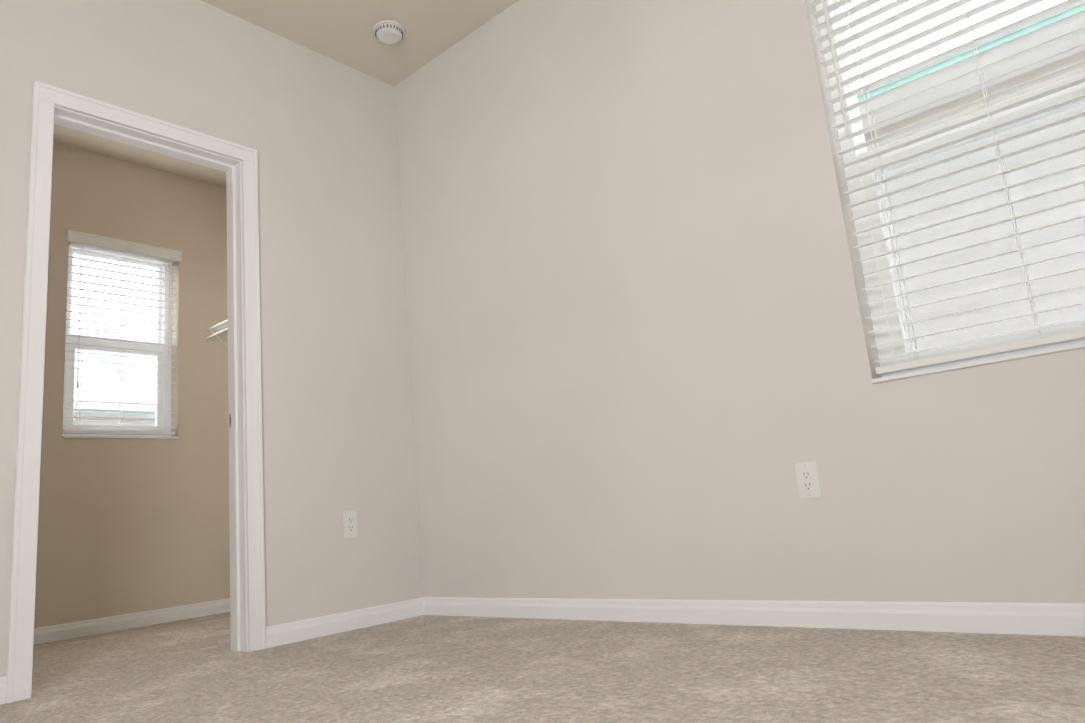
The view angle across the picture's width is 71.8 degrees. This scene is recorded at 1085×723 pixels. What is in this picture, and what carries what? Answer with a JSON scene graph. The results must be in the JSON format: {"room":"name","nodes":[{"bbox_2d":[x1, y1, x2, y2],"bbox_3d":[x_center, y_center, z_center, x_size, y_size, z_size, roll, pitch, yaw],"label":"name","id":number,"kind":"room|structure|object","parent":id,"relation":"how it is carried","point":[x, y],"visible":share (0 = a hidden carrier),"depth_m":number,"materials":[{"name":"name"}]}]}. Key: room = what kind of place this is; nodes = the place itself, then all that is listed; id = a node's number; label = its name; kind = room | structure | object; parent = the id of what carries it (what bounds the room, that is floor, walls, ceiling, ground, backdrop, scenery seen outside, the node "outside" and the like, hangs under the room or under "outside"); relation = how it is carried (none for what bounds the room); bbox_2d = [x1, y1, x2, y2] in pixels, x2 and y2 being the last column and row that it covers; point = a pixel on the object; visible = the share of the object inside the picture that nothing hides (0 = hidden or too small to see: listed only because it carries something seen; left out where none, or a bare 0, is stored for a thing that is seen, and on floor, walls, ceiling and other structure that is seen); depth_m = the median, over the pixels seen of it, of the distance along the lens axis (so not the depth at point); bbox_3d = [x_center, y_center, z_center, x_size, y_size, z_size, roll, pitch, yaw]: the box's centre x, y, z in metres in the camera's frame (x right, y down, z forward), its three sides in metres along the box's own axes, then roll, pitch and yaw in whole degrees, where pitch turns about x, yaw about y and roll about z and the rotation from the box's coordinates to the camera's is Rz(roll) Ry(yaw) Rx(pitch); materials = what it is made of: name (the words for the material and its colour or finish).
{"room":"empty bedroom","nodes":[
{"label":"empty bedroom","id":0,"kind":"room"},
{"bbox_2d":[34,142,229,627],"bbox_3d":[-2.787,0.095,4.047,0.200,2.740,2.680,-15,-15,40],"label":"wall","id":1,"kind":"structure","parent":0,"point":[127,526],"depth_m":4.36,"materials":[{"name":"beige paint"}]},
{"bbox_2d":[62,246,171,436],"bbox_3d":[-2.535,-0.108,4.458,0.070,1.170,0.610,-15,-15,40],"label":"window frame","id":2,"kind":"structure","parent":1,"relation":"in","point":[68,379],"depth_m":4.48,"materials":[{"name":"white plastic"}]},
{"bbox_2d":[73,350,155,425],"bbox_3d":[-2.528,0.161,4.421,0.001,0.536,0.516,-15,-15,40],"label":"screen","id":3,"kind":"object","parent":2,"relation":"attached to","point":[117,414],"depth_m":4.43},
{"bbox_2d":[62,230,181,435],"bbox_3d":[-2.455,-0.148,4.391,0.089,1.151,0.630,-15,-15,40],"label":"blinds","id":4,"kind":"object","parent":2,"relation":"attached to","point":[82,240],"visible":0.98,"depth_m":4.40,"materials":[{"name":"white plastic"}]},
{"bbox_2d":[62,435,178,438],"bbox_3d":[-2.416,0.440,4.289,0.110,0.013,0.609,-15,-15,40],"label":"window sill","id":5,"kind":"structure","parent":1,"relation":"attached to","point":[125,437],"depth_m":4.26,"materials":[{"name":"white wood"}]},
{"bbox_2d":[33,598,229,644],"bbox_3d":[-2.548,1.380,3.767,0.014,0.078,2.560,-15,-15,40],"label":"baseboard","id":6,"kind":"structure","parent":1,"relation":"attached to","point":[51,633],"depth_m":4.07,"materials":[{"name":"white wood"}]},
{"bbox_2d":[0,0,422,676],"bbox_3d":[-1.902,-0.291,2.502,0.120,2.740,3.880,-15,-15,40],"label":"wall","id":7,"kind":"structure","parent":0,"point":[316,130],"depth_m":3.32,"materials":[{"name":"beige paint"}]},
{"bbox_2d":[0,676,6,704],"bbox_3d":[-2.281,0.925,1.584,0.014,0.078,1.920,-15,-15,40],"label":"baseboard","id":8,"kind":"structure","parent":7,"relation":"attached to","point":[3,680],"depth_m":2.29,"materials":[{"name":"white wood"}]},
{"bbox_2d":[6,81,265,703],"bbox_3d":[-1.508,0.069,2.853,0.164,2.100,0.845,-15,-15,40],"label":"door frame","id":9,"kind":"structure","parent":7,"relation":"attached to","point":[46,98],"depth_m":2.92,"materials":[{"name":"white wood"}]},
{"bbox_2d":[266,597,423,647],"bbox_3d":[-0.832,1.114,3.219,0.014,0.078,0.775,-15,-15,40],"label":"baseboard","id":10,"kind":"structure","parent":7,"relation":"attached to","point":[291,632],"depth_m":3.19,"materials":[{"name":"white wood"}]},
{"bbox_2d":[343,511,357,537],"bbox_3d":[-0.851,0.721,3.321,0.008,0.115,0.070,-15,-15,40],"label":"electrical outlet","id":11,"kind":"object","parent":7,"relation":"attached to","point":[349,524],"visible":1,"depth_m":3.32,"materials":[{"name":"white plastic"}]},
{"bbox_2d":[53,0,517,186],"bbox_3d":[-1.297,-1.854,2.282,5.430,0.120,4.080,-15,-15,40],"label":"ceiling","id":12,"kind":"structure","parent":0,"point":[341,31],"depth_m":3.60,"materials":[{"name":"beige paint"}]},
{"bbox_2d":[374,20,403,43],"bbox_3d":[-0.733,-1.565,3.582,0.144,0.043,0.144,-15,-15,40],"label":"smoke detector","id":13,"kind":"object","parent":12,"relation":"attached to","point":[388,32],"visible":1,"depth_m":3.55,"materials":[{"name":"white plastic"}]},
{"bbox_2d":[0,612,1084,722],"bbox_3d":[-1.041,0.931,1.732,5.430,0.100,4.080,-15,-15,40],"label":"floor","id":14,"kind":"structure","parent":0,"point":[440,669],"depth_m":1.99,"materials":[{"name":"carpet"}]},
{"bbox_2d":[394,0,1084,602],"bbox_3d":[0.663,-0.474,2.771,3.670,2.740,0.200,-15,-15,40],"label":"wall","id":15,"kind":"structure","parent":0,"point":[644,364],"depth_m":2.76,"materials":[{"name":"beige paint"}]},
{"bbox_2d":[424,597,1084,636],"bbox_3d":[0.675,0.827,2.467,3.330,0.078,0.014,-15,-15,40],"label":"baseboard","id":16,"kind":"structure","parent":15,"relation":"attached to","point":[1057,619],"depth_m":2.34,"materials":[{"name":"white wood"}]},
{"bbox_2d":[794,461,821,498],"bbox_3d":[0.840,0.377,2.376,0.070,0.115,0.008,-15,-15,40],"label":"electrical outlet","id":17,"kind":"object","parent":15,"relation":"attached to","point":[807,477],"visible":1,"depth_m":2.37,"materials":[{"name":"white plastic"}]},
{"bbox_2d":[815,0,1084,376],"bbox_3d":[1.351,-0.734,2.239,0.875,1.490,0.070,-15,-15,40],"label":"window","id":18,"kind":"structure","parent":15,"relation":"in","point":[889,319],"depth_m":2.33,"materials":[{"name":"white plastic"}]},
{"bbox_2d":[810,0,1084,374],"bbox_3d":[1.276,-0.763,2.161,0.895,1.471,0.089,-15,-15,40],"label":"window blinds","id":19,"kind":"object","parent":18,"relation":"attached to","point":[1041,341],"visible":0.96,"depth_m":2.22,"materials":[{"name":"white plastic"}]},
{"bbox_2d":[876,104,1084,351],"bbox_3d":[1.398,-0.390,2.189,0.781,0.696,0.001,-15,-15,40],"label":"screen","id":20,"kind":"object","parent":18,"relation":"attached to","point":[996,214],"depth_m":2.23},
{"bbox_2d":[872,342,1084,382],"bbox_3d":[1.357,-0.020,2.030,0.874,0.013,0.110,-15,-15,40],"label":"window sill","id":21,"kind":"structure","parent":15,"relation":"attached to","point":[992,360],"depth_m":2.08,"materials":[{"name":"white wood"}]},
{"bbox_3d":[-1.254,0.068,4.623,1.760,2.740,0.200,-15,-15,40],"label":"wall","id":22,"kind":"structure","parent":0,"visible":0},
{"bbox_2d":[206,319,227,346],"bbox_3d":[-1.401,-0.171,4.369,1.554,0.355,0.414,-15,-15,40],"label":"wire shelf","id":23,"kind":"object","parent":22,"relation":"attached to","point":[220,328],"visible":0.12,"depth_m":4.67,"materials":[{"name":"white metal"}]},
{"label":"outside","id":24,"kind":"structure","parent":0,"visible":0},
{"bbox_3d":[-3.425,1.999,4.633,38.000,0.040,30.000,-15,-15,40],"label":"ground","id":25,"kind":"structure","parent":24,"visible":0},
{"bbox_2d":[73,399,154,425],"bbox_3d":[-11.336,2.093,11.636,4.600,3.900,16.600,-15,-15,40],"label":"house","id":26,"kind":"structure","parent":25,"relation":"on","point":[118,416],"depth_m":13.22,"materials":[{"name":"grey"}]},
{"bbox_2d":[852,0,1084,351],"bbox_3d":[4.760,-0.670,5.601,12.600,4.080,4.600,-15,-15,40],"label":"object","id":27,"kind":"structure","parent":25,"relation":"on","point":[909,120],"depth_m":4.88,"materials":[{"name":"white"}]}
]}

